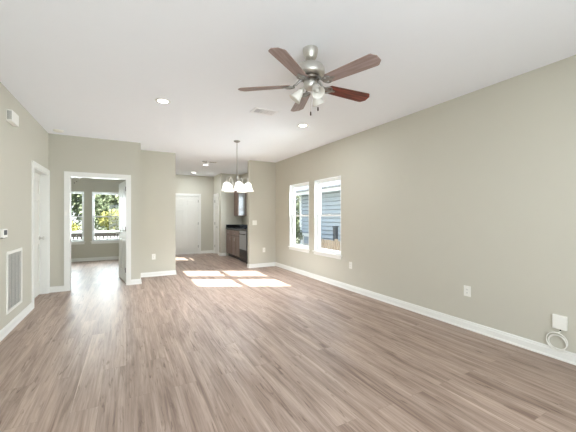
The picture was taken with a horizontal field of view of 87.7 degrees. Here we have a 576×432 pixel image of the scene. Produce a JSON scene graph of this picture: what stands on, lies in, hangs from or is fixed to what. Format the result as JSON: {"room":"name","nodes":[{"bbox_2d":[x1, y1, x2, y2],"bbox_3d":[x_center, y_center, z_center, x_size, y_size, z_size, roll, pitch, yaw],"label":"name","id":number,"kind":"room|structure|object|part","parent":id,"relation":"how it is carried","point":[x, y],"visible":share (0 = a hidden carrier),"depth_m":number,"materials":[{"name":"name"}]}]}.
{"room":"empty living room","nodes":[
{"label":"empty living room","id":0,"kind":"room"},
{"bbox_2d":[0,82,47,329],"bbox_3d":[-2.279,-0.060,1.611,0.130,2.740,8.000,0,0,-28],"label":"wall","id":1,"kind":"structure","parent":0,"point":[25,143],"depth_m":3.66,"materials":[{"name":"beige paint"}]},
{"bbox_2d":[0,229,7,238],"bbox_3d":[-3.073,0.184,3.247,0.028,0.099,0.135,0,0,-28],"label":"thermostat","id":2,"kind":"object","parent":1,"relation":"attached to","point":[3,232],"visible":1,"depth_m":3.20,"materials":[{"name":"white plastic"}]},
{"bbox_2d":[6,109,18,126],"bbox_3d":[-3.176,-1.135,3.461,0.050,0.130,0.251,0,0,-28],"label":"door chime","id":3,"kind":"object","parent":1,"relation":"attached to","point":[12,117],"visible":1,"depth_m":3.40,"materials":[{"name":"white plastic"}]},
{"bbox_2d":[6,247,21,314],"bbox_3d":[-3.267,0.745,3.588,0.010,0.700,0.560,0,0,-28],"label":"air vent","id":4,"kind":"object","parent":1,"relation":"in","point":[13,257],"visible":1,"depth_m":3.53,"materials":[{"name":"white plastic"}]},
{"bbox_2d":[0,302,32,341],"bbox_3d":[-1.965,1.261,1.187,0.020,0.098,6.956,0,0,-28],"label":"baseboard","id":5,"kind":"structure","parent":1,"relation":"attached to","point":[12,324],"depth_m":3.57,"materials":[{"name":"white paint"}]},
{"bbox_2d":[34,172,44,297],"bbox_3d":[-3.945,0.294,4.670,0.106,1.995,0.882,0,0,-28],"label":"door","id":6,"kind":"structure","parent":1,"relation":"in","point":[37,237],"depth_m":4.88,"materials":[{"name":"white paint"}]},
{"bbox_2d":[32,160,49,308],"bbox_3d":[-3.925,0.259,4.680,0.150,2.103,1.058,0,0,-28],"label":"trim","id":7,"kind":"structure","parent":1,"relation":"attached to","point":[44,173],"depth_m":5.07,"materials":[{"name":"white paint"}]},
{"bbox_2d":[48,133,140,286],"bbox_3d":[-4.076,-0.060,5.254,2.680,2.740,0.120,0,0,-28],"label":"wall","id":8,"kind":"structure","parent":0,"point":[65,152],"depth_m":5.41,"materials":[{"name":"beige paint"}]},
{"bbox_2d":[49,279,141,292],"bbox_3d":[-3.641,1.261,5.790,1.445,0.098,0.690,0,0,-28],"label":"baseboard","id":9,"kind":"structure","parent":8,"relation":"attached to","point":[133,281],"depth_m":5.23,"materials":[{"name":"white paint"}]},
{"bbox_2d":[64,171,130,290],"bbox_3d":[-3.500,0.259,5.566,1.038,2.103,0.160,0,0,-28],"label":"door frame","id":10,"kind":"structure","parent":8,"relation":"attached to","point":[67,174],"depth_m":5.34,"materials":[{"name":"white paint"}]},
{"bbox_2d":[115,181,125,282],"bbox_3d":[-3.398,0.294,6.185,0.176,1.995,0.876,0,0,-37],"label":"door","id":11,"kind":"structure","parent":8,"relation":"in","point":[122,186],"depth_m":6.14,"materials":[{"name":"white paint"}]},
{"bbox_2d":[71,178,125,258],"bbox_3d":[-5.732,-0.060,8.968,3.295,2.740,0.130,0,0,-28],"label":"wall","id":12,"kind":"structure","parent":0,"point":[88,185],"depth_m":8.85,"materials":[{"name":"beige paint"}]},
{"bbox_2d":[71,191,84,244],"bbox_3d":[-6.372,0.040,8.606,0.945,1.541,0.160,0,0,-28],"label":"window","id":13,"kind":"structure","parent":12,"relation":"in","point":[81,241],"depth_m":8.79,"materials":[{"name":"white plastic"}]},
{"bbox_3d":[-6.397,-0.340,8.653,0.817,0.722,0.028,0,0,-28],"label":"sash","id":14,"kind":"part","parent":13,"relation":"part of","materials":[{"name":"white plastic"}]},
{"bbox_3d":[-6.381,0.346,8.623,0.817,0.724,0.028,0,0,-28],"label":"sash","id":15,"kind":"part","parent":13,"relation":"part of","materials":[{"name":"white plastic"}]},
{"bbox_3d":[-6.352,0.765,8.569,0.945,0.089,0.075,0,0,-28],"label":"sill","id":16,"kind":"part","parent":13,"relation":"part of","materials":[{"name":"white paint"}]},
{"bbox_2d":[90,192,118,243],"bbox_3d":[-5.431,0.040,9.114,0.942,1.541,0.160,0,0,-28],"label":"window","id":17,"kind":"structure","parent":12,"relation":"in","point":[114,240],"depth_m":8.97,"materials":[{"name":"white plastic"}]},
{"bbox_3d":[-5.411,0.765,9.077,0.942,0.089,0.075,0,0,-28],"label":"sill","id":18,"kind":"part","parent":17,"relation":"part of","materials":[{"name":"white paint"}]},
{"bbox_3d":[-5.456,-0.340,9.161,0.814,0.722,0.028,0,0,-28],"label":"sash","id":19,"kind":"part","parent":17,"relation":"part of","materials":[{"name":"white plastic"}]},
{"bbox_3d":[-5.440,0.346,9.131,0.814,0.724,0.028,0,0,-28],"label":"sash","id":20,"kind":"part","parent":17,"relation":"part of","materials":[{"name":"white plastic"}]},
{"bbox_2d":[71,256,176,277],"bbox_3d":[-4.708,1.261,7.356,3.305,0.098,4.180,0,0,-28],"label":"baseboard","id":21,"kind":"structure","parent":12,"relation":"attached to","point":[111,257],"depth_m":8.62,"materials":[{"name":"white paint"}]},
{"bbox_2d":[141,150,175,272],"bbox_3d":[-2.945,-0.060,6.627,0.855,2.740,0.120,0,0,-28],"label":"wall","id":22,"kind":"structure","parent":0,"point":[158,169],"depth_m":6.60,"materials":[{"name":"beige paint"}]},
{"bbox_2d":[176,175,212,250],"bbox_3d":[-3.510,-0.060,10.452,2.025,2.740,0.130,0,0,-28],"label":"wall","id":23,"kind":"structure","parent":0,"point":[188,184],"depth_m":10.65,"materials":[{"name":"beige paint"}]},
{"bbox_2d":[176,196,197,253],"bbox_3d":[-3.536,0.294,10.359,0.890,1.995,0.106,0,0,-28],"label":"door","id":24,"kind":"structure","parent":23,"relation":"in","point":[186,206],"depth_m":10.39,"materials":[{"name":"white paint"}]},
{"bbox_2d":[176,193,200,253],"bbox_3d":[-3.570,0.259,10.409,1.052,2.103,0.150,0,0,-28],"label":"door frame","id":25,"kind":"structure","parent":23,"relation":"attached to","point":[177,194],"depth_m":10.57,"materials":[{"name":"white paint"}]},
{"bbox_2d":[201,250,212,253],"bbox_3d":[-3.475,1.261,10.386,1.785,0.098,0.020,0,0,-28],"label":"baseboard","id":26,"kind":"structure","parent":23,"relation":"attached to","point":[206,251],"depth_m":10.71,"materials":[{"name":"white paint"}]},
{"bbox_2d":[213,173,224,252],"bbox_3d":[-2.404,-0.060,10.408,0.120,2.740,1.000,0,0,-28],"label":"wall","id":27,"kind":"structure","parent":0,"point":[218,180],"depth_m":9.99,"materials":[{"name":"beige paint"}]},
{"bbox_2d":[213,193,218,252],"bbox_3d":[-2.451,0.259,10.473,0.140,2.103,0.636,0,0,-28],"label":"trim","id":28,"kind":"structure","parent":27,"relation":"attached to","point":[217,194],"depth_m":10.66,"materials":[{"name":"white paint"}]},
{"bbox_2d":[215,196,217,253],"bbox_3d":[-2.502,0.294,10.453,0.106,1.995,0.474,0,0,-28],"label":"door","id":29,"kind":"structure","parent":27,"relation":"in","point":[216,197],"depth_m":10.48,"materials":[{"name":"white paint"}]},
{"bbox_2d":[225,174,241,255],"bbox_3d":[-1.874,-0.060,10.194,0.610,2.740,0.120,0,0,-28],"label":"wall","id":30,"kind":"structure","parent":0,"point":[230,219],"depth_m":10.09,"materials":[{"name":"beige paint"}]},
{"bbox_2d":[234,191,245,215],"bbox_3d":[-1.601,-0.455,10.027,0.287,0.870,0.432,0,0,-28],"label":"upper cabinet","id":31,"kind":"object","parent":30,"relation":"attached to","point":[239,198],"visible":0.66,"depth_m":9.86,"materials":[{"name":"brown wood"}]},
{"bbox_3d":[-1.726,-0.455,9.969,0.012,0.870,0.414,0,0,-28],"label":"panel","id":32,"kind":"part","parent":31,"relation":"part of","materials":[{"name":"brown wood"}]},
{"bbox_3d":[-1.502,-0.455,9.844,0.287,0.870,0.018,0,0,-28],"label":"cabinet door","id":33,"kind":"part","parent":31,"relation":"part of","materials":[{"name":"brown wood"}]},
{"bbox_3d":[-1.509,-0.455,9.841,0.232,0.830,0.006,0,0,-28],"label":"door pane","id":34,"kind":"part","parent":31,"relation":"part of","materials":[{"name":"glass"}]},
{"bbox_2d":[248,160,275,263],"bbox_3d":[-0.683,-0.060,7.848,0.745,2.740,0.120,0,0,-28],"label":"wall","id":35,"kind":"structure","parent":0,"point":[261,175],"depth_m":7.79,"materials":[{"name":"beige paint"}]},
{"bbox_2d":[247,262,275,267],"bbox_3d":[-0.688,1.261,7.834,0.765,0.098,0.140,0,0,-28],"label":"baseboard","id":36,"kind":"structure","parent":35,"relation":"attached to","point":[271,263],"depth_m":7.76,"materials":[{"name":"white paint"}]},
{"bbox_2d":[0,253,575,431],"bbox_3d":[-1.709,1.535,4.385,6.160,0.450,12.660,0,0,-28],"label":"floor","id":37,"kind":"structure","parent":0,"point":[218,344],"depth_m":2.67,"materials":[{"name":"laminate"}]},
{"bbox_2d":[226,229,232,256],"bbox_3d":[-1.706,0.863,9.907,0.585,0.895,0.535,0,0,-28],"label":"base cabinet","id":38,"kind":"object","parent":37,"relation":"on","point":[228,231],"visible":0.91,"depth_m":9.81,"materials":[{"name":"brown wood"}]},
{"bbox_3d":[-1.930,0.900,9.786,0.018,0.590,0.505,0,0,-28],"label":"cabinet door","id":39,"kind":"part","parent":38,"relation":"part of","materials":[{"name":"brown wood"}]},
{"bbox_2d":[231,230,239,259],"bbox_3d":[-1.393,0.863,9.327,0.585,0.895,0.778,0,0,-28],"label":"base cabinet","id":40,"kind":"object","parent":37,"relation":"on","point":[235,251],"visible":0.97,"depth_m":9.16,"materials":[{"name":"brown wood"}]},
{"bbox_3d":[-1.707,0.900,9.372,0.018,0.590,0.371,0,0,-28],"label":"cabinet door","id":41,"kind":"part","parent":40,"relation":"part of","materials":[{"name":"brown wood"}]},
{"bbox_3d":[-1.617,0.512,9.206,0.018,0.155,0.754,0,0,-28],"label":"drawer","id":42,"kind":"part","parent":40,"relation":"part of","materials":[{"name":"brown wood"}]},
{"bbox_3d":[-1.528,0.900,9.040,0.018,0.590,0.371,0,0,-28],"label":"cabinet door","id":43,"kind":"part","parent":40,"relation":"part of","materials":[{"name":"brown wood"}]},
{"bbox_2d":[239,231,246,262],"bbox_3d":[-1.069,0.864,8.713,0.599,0.893,0.604,0,0,-28],"label":"dishwasher","id":44,"kind":"object","parent":37,"relation":"on","point":[242,234],"visible":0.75,"depth_m":8.61,"materials":[{"name":"silver metal"}]},
{"bbox_3d":[-1.278,0.735,8.599,0.038,0.430,0.596,0,0,-28],"label":"door panel","id":45,"kind":"part","parent":44,"relation":"part of","materials":[{"name":"silver metal"}]},
{"bbox_3d":[-1.275,1.123,8.601,0.030,0.335,0.596,0,0,-28],"label":"panel","id":46,"kind":"part","parent":44,"relation":"part of","materials":[{"name":"black metal"}]},
{"bbox_2d":[246,232,247,263],"bbox_3d":[-0.774,0.864,8.198,0.569,0.893,0.573,0,0,-28],"label":"base cabinet","id":47,"kind":"object","parent":37,"relation":"on","point":[246,232],"visible":0.2,"depth_m":8.26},
{"bbox_2d":[226,224,247,231],"bbox_3d":[-1.234,0.342,9.046,0.574,0.143,2.502,0,0,-28],"label":"countertop","id":48,"kind":"structure","parent":47,"relation":"on","point":[241,227],"depth_m":10.01,"materials":[{"name":"black stone"}]},
{"bbox_2d":[0,0,575,176],"bbox_3d":[-1.709,-1.505,4.385,6.160,0.150,12.660,0,0,-28],"label":"ceiling","id":49,"kind":"structure","parent":0,"point":[98,69],"depth_m":2.75,"materials":[{"name":"paint"}]},
{"bbox_2d":[53,129,63,132],"bbox_3d":[-3.813,-1.419,4.987,0.150,0.022,0.150,0,0,-28],"label":"smoke detector","id":50,"kind":"object","parent":49,"relation":"attached to","point":[54,130],"visible":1,"depth_m":4.97,"materials":[{"name":"white plastic"}]},
{"bbox_2d":[155,98,170,103],"bbox_3d":[-1.548,-1.427,3.715,0.180,0.006,0.180,0,0,-28],"label":"recessed light","id":51,"kind":"object","parent":49,"relation":"in","point":[159,100],"visible":1,"depth_m":3.71,"materials":[{"name":"white paint"}]},
{"bbox_2d":[221,140,253,192],"bbox_3d":[-0.973,-0.954,5.670,0.608,0.953,0.611,0,0,-28],"label":"chandelier","id":52,"kind":"object","parent":49,"relation":"hanging from","point":[239,186],"visible":1,"depth_m":5.61,"materials":[{"name":"white glass"}]},
{"bbox_3d":[-1.138,-0.555,5.559,0.211,0.157,0.212,0,0,-28],"label":"lamp shade","id":53,"kind":"part","parent":52,"relation":"part of","materials":[{"name":"white glass"}]},
{"bbox_3d":[-0.901,-0.555,5.482,0.212,0.157,0.212,0,0,-28],"label":"lamp shade","id":54,"kind":"part","parent":52,"relation":"part of","materials":[{"name":"white glass"}]},
{"bbox_3d":[-0.754,-0.555,5.683,0.212,0.157,0.211,0,0,-28],"label":"lamp shade","id":55,"kind":"part","parent":52,"relation":"part of","materials":[{"name":"white glass"}]},
{"bbox_2d":[250,107,278,115],"bbox_3d":[-0.321,-1.426,4.088,0.340,0.008,0.210,0,0,-28],"label":"ceiling vent","id":56,"kind":"object","parent":49,"relation":"in","point":[257,110],"visible":1,"depth_m":4.07,"materials":[{"name":"white metal"}]},
{"bbox_2d":[297,124,308,126],"bbox_3d":[0.236,-1.427,4.715,0.180,0.006,0.180,0,0,-28],"label":"recessed light","id":57,"kind":"object","parent":49,"relation":"in","point":[298,125],"visible":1,"depth_m":4.71,"materials":[{"name":"white paint"}]},
{"bbox_2d":[238,45,380,115],"bbox_3d":[0.237,-1.142,2.584,1.168,0.576,1.221,0,0,-28],"label":"ceiling fan","id":58,"kind":"object","parent":49,"relation":"hanging from","point":[310,71],"visible":1,"depth_m":2.48,"materials":[{"name":"silver metal"}]},
{"bbox_3d":[-0.207,-1.121,2.622,0.462,0.006,0.140,0,12,9],"label":"blade","id":59,"kind":"part","parent":58,"relation":"part of","materials":[{"name":"brown wood"}]},
{"bbox_3d":[0.012,-1.121,2.201,0.140,0.006,0.462,13,6,26],"label":"blade","id":60,"kind":"part","parent":58,"relation":"part of","materials":[{"name":"brown wood"}]},
{"bbox_3d":[0.064,-1.030,2.580,0.114,0.122,0.107,0,0,-28],"label":"lamp shade","id":61,"kind":"part","parent":58,"relation":"part of","materials":[{"name":"white glass"}]},
{"bbox_3d":[0.126,-1.121,2.959,0.140,0.006,0.462,-12,2,-9],"label":"blade","id":62,"kind":"part","parent":58,"relation":"part of","materials":[{"name":"brown wood"}]},
{"bbox_3d":[0.249,-1.030,2.446,0.106,0.122,0.115,0,0,8],"label":"lamp shade","id":63,"kind":"part","parent":58,"relation":"part of","materials":[{"name":"white glass"}]},
{"bbox_3d":[0.262,-1.030,2.667,0.116,0.122,0.107,0,0,-28],"label":"lamp shade","id":64,"kind":"part","parent":58,"relation":"part of","materials":[{"name":"white glass"}]},
{"bbox_3d":[0.549,-1.121,2.748,0.462,0.006,0.140,0,-12,-27],"label":"blade","id":65,"kind":"part","parent":58,"relation":"part of","materials":[{"name":"brown wood"}]},
{"bbox_3d":[0.479,-1.121,2.279,0.462,0.006,0.140,0,-12,45],"label":"blade","id":66,"kind":"part","parent":58,"relation":"part of","materials":[{"name":"brown wood"}]},
{"bbox_2d":[242,55,575,352],"bbox_3d":[0.932,-0.060,5.788,0.140,2.740,12.300,0,0,-28],"label":"wall","id":67,"kind":"structure","parent":0,"point":[476,189],"depth_m":3.50,"materials":[{"name":"beige paint"}]},
{"bbox_2d":[226,224,247,227],"bbox_3d":[-1.228,0.321,9.049,0.559,0.102,2.502,0,0,-28],"label":"backsplash","id":68,"kind":"structure","parent":67,"relation":"attached to","point":[234,225],"depth_m":10.10,"materials":[{"name":"black stone"}]},
{"bbox_2d":[288,182,309,252],"bbox_3d":[0.299,0.017,6.929,0.170,1.556,0.938,0,0,-28],"label":"window","id":69,"kind":"structure","parent":67,"relation":"in","point":[303,248],"depth_m":7.28,"materials":[{"name":"white plastic"}]},
{"bbox_3d":[0.261,0.750,6.909,0.085,0.089,0.938,0,0,-28],"label":"sill","id":70,"kind":"part","parent":69,"relation":"part of","materials":[{"name":"white paint"}]},
{"bbox_3d":[0.320,0.328,6.940,0.028,0.731,0.810,0,0,-28],"label":"sash","id":71,"kind":"part","parent":69,"relation":"part of","materials":[{"name":"white plastic"}]},
{"bbox_3d":[0.350,-0.366,6.957,0.028,0.729,0.810,0,0,-28],"label":"sash","id":72,"kind":"part","parent":69,"relation":"part of","materials":[{"name":"white plastic"}]},
{"bbox_2d":[312,175,341,259],"bbox_3d":[0.818,0.017,5.967,0.170,1.556,0.957,0,0,-28],"label":"window","id":73,"kind":"structure","parent":67,"relation":"in","point":[318,250],"depth_m":6.32,"materials":[{"name":"white plastic"}]},
{"bbox_3d":[0.781,0.750,5.947,0.085,0.089,0.957,0,0,-28],"label":"sill","id":74,"kind":"part","parent":73,"relation":"part of","materials":[{"name":"white paint"}]},
{"bbox_3d":[0.839,0.328,5.978,0.028,0.731,0.829,0,0,-28],"label":"sash","id":75,"kind":"part","parent":73,"relation":"part of","materials":[{"name":"white plastic"}]},
{"bbox_3d":[0.869,-0.366,5.994,0.028,0.729,0.829,0,0,-28],"label":"sash","id":76,"kind":"part","parent":73,"relation":"part of","materials":[{"name":"white plastic"}]},
{"bbox_2d":[275,262,575,364],"bbox_3d":[1.724,1.261,4.153,0.020,0.098,8.670,0,0,-28],"label":"baseboard","id":77,"kind":"structure","parent":67,"relation":"attached to","point":[566,356],"depth_m":3.56,"materials":[{"name":"white paint"}]},
{"bbox_2d":[464,285,470,296],"bbox_3d":[2.086,0.868,3.493,0.010,0.122,0.080,0,0,-28],"label":"power outlet","id":78,"kind":"object","parent":67,"relation":"attached to","point":[467,289],"visible":1,"depth_m":3.48,"materials":[{"name":"white plastic"}]},
{"bbox_2d":[546,331,567,350],"bbox_3d":[2.468,1.137,2.754,0.025,0.186,0.164,0,0,-28],"label":"cable","id":79,"kind":"object","parent":67,"relation":"attached to","point":[551,335],"visible":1,"depth_m":2.75,"materials":[{"name":"white plastic"}]},
{"bbox_2d":[552,314,567,330],"bbox_3d":[2.482,0.974,2.741,0.027,0.142,0.104,0,0,-28],"label":"cable box","id":80,"kind":"object","parent":67,"relation":"attached to","point":[560,322],"visible":1,"depth_m":2.73,"materials":[{"name":"white plastic"}]},
{"label":"outside","id":81,"kind":"structure","parent":0,"visible":0},
{"bbox_2d":[72,224,299,244],"bbox_3d":[-11.879,1.910,21.998,120.000,0.200,130.000,0,0,-28],"label":"ground","id":82,"kind":"structure","parent":81,"point":[72,224],"depth_m":38.79,"materials":[{"name":"green plant"}]},
{"bbox_2d":[71,221,79,230],"bbox_3d":[-11.101,0.972,14.736,1.487,1.790,1.896,0,0,-28],"label":"shrub","id":83,"kind":"object","parent":82,"relation":"on","point":[74,225],"visible":0.06,"depth_m":15.02,"materials":[{"name":"yellow plant"}]},
{"bbox_2d":[71,193,112,230],"bbox_3d":[-12.136,-0.828,18.372,2.519,5.384,2.980,0,0,2],"label":"tree","id":84,"kind":"object","parent":82,"relation":"on","point":[101,200],"visible":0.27,"depth_m":17.87,"materials":[{"name":"green plant"}]},
{"bbox_2d":[71,230,118,239],"bbox_3d":[-8.694,1.230,13.574,10.100,1.160,0.210,0,0,-28],"label":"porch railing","id":85,"kind":"structure","parent":82,"relation":"on","point":[110,231],"depth_m":13.63,"materials":[{"name":"white wood"}]},
{"bbox_2d":[71,195,118,211],"bbox_3d":[-14.134,-2.368,23.342,4.632,8.463,4.153,0,0,-33],"label":"tree","id":86,"kind":"object","parent":82,"relation":"on","point":[114,203],"visible":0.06,"depth_m":22.77,"materials":[{"name":"green plant"}]},
{"bbox_2d":[98,209,118,230],"bbox_3d":[-9.126,0.683,16.061,1.848,2.366,2.098,0,0,-28],"label":"shrub","id":87,"kind":"object","parent":82,"relation":"on","point":[111,223],"visible":0.44,"depth_m":15.53,"materials":[{"name":"yellow plant"}]},
{"bbox_2d":[295,195,299,229],"bbox_3d":[0.062,-0.485,21.264,2.685,4.846,2.821,0,0,10],"label":"tree","id":88,"kind":"object","parent":82,"relation":"on","point":[297,218],"visible":0.12,"depth_m":20.67,"materials":[{"name":"green plant"}]},
{"bbox_2d":[295,225,303,242],"bbox_3d":[0.341,1.135,14.775,0.791,1.466,0.768,0,0,-28],"label":"shrub","id":89,"kind":"object","parent":82,"relation":"on","point":[297,232],"visible":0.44,"depth_m":14.69,"materials":[{"name":"green plant"}]},
{"bbox_2d":[299,233,308,244],"bbox_3d":[0.475,1.335,16.167,0.110,0.950,3.610,0,0,-28],"label":"porch railing","id":90,"kind":"object","parent":82,"relation":"on","point":[304,234],"visible":0.06,"depth_m":15.57,"materials":[{"name":"white wood"}]},
{"bbox_2d":[296,180,339,248],"bbox_3d":[6.584,-0.665,12.221,7.000,4.950,16.050,0,0,-28],"label":"house","id":91,"kind":"structure","parent":82,"relation":"on","point":[330,191],"depth_m":14.62,"materials":[{"name":"blue"}]},
{"bbox_2d":[321,239,339,250],"bbox_3d":[1.911,1.350,11.798,0.125,0.920,3.745,0,0,-28],"label":"picket fence","id":92,"kind":"object","parent":82,"relation":"on","point":[329,244],"visible":0.09,"depth_m":12.05,"materials":[{"name":"brown wood"}]},
{"bbox_2d":[332,226,338,249],"bbox_3d":[2.034,1.110,12.861,0.170,1.400,0.230,0,0,-28],"label":"vent pipe","id":93,"kind":"object","parent":82,"relation":"on","point":[335,228],"visible":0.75,"depth_m":12.79,"materials":[{"name":"grey metal"}]},
{"bbox_3d":[-6.447,1.590,9.730,5.900,0.440,1.250,0,0,-28],"label":"deck","id":94,"kind":"object","parent":82,"relation":"on","visible":0},
{"bbox_2d":[71,232,118,239],"bbox_3d":[-6.588,1.185,10.095,5.010,1.250,0.155,0,0,-28],"label":"deck railing","id":95,"kind":"object","parent":94,"relation":"attached to","point":[73,235],"visible":0.08,"depth_m":10.16,"materials":[{"name":"grey wood"}]},
{"bbox_3d":[-6.592,0.605,10.104,5.000,0.090,0.135,0,0,-28],"label":"rail","id":96,"kind":"part","parent":95,"relation":"part of","materials":[{"name":"grey wood"}]}
]}

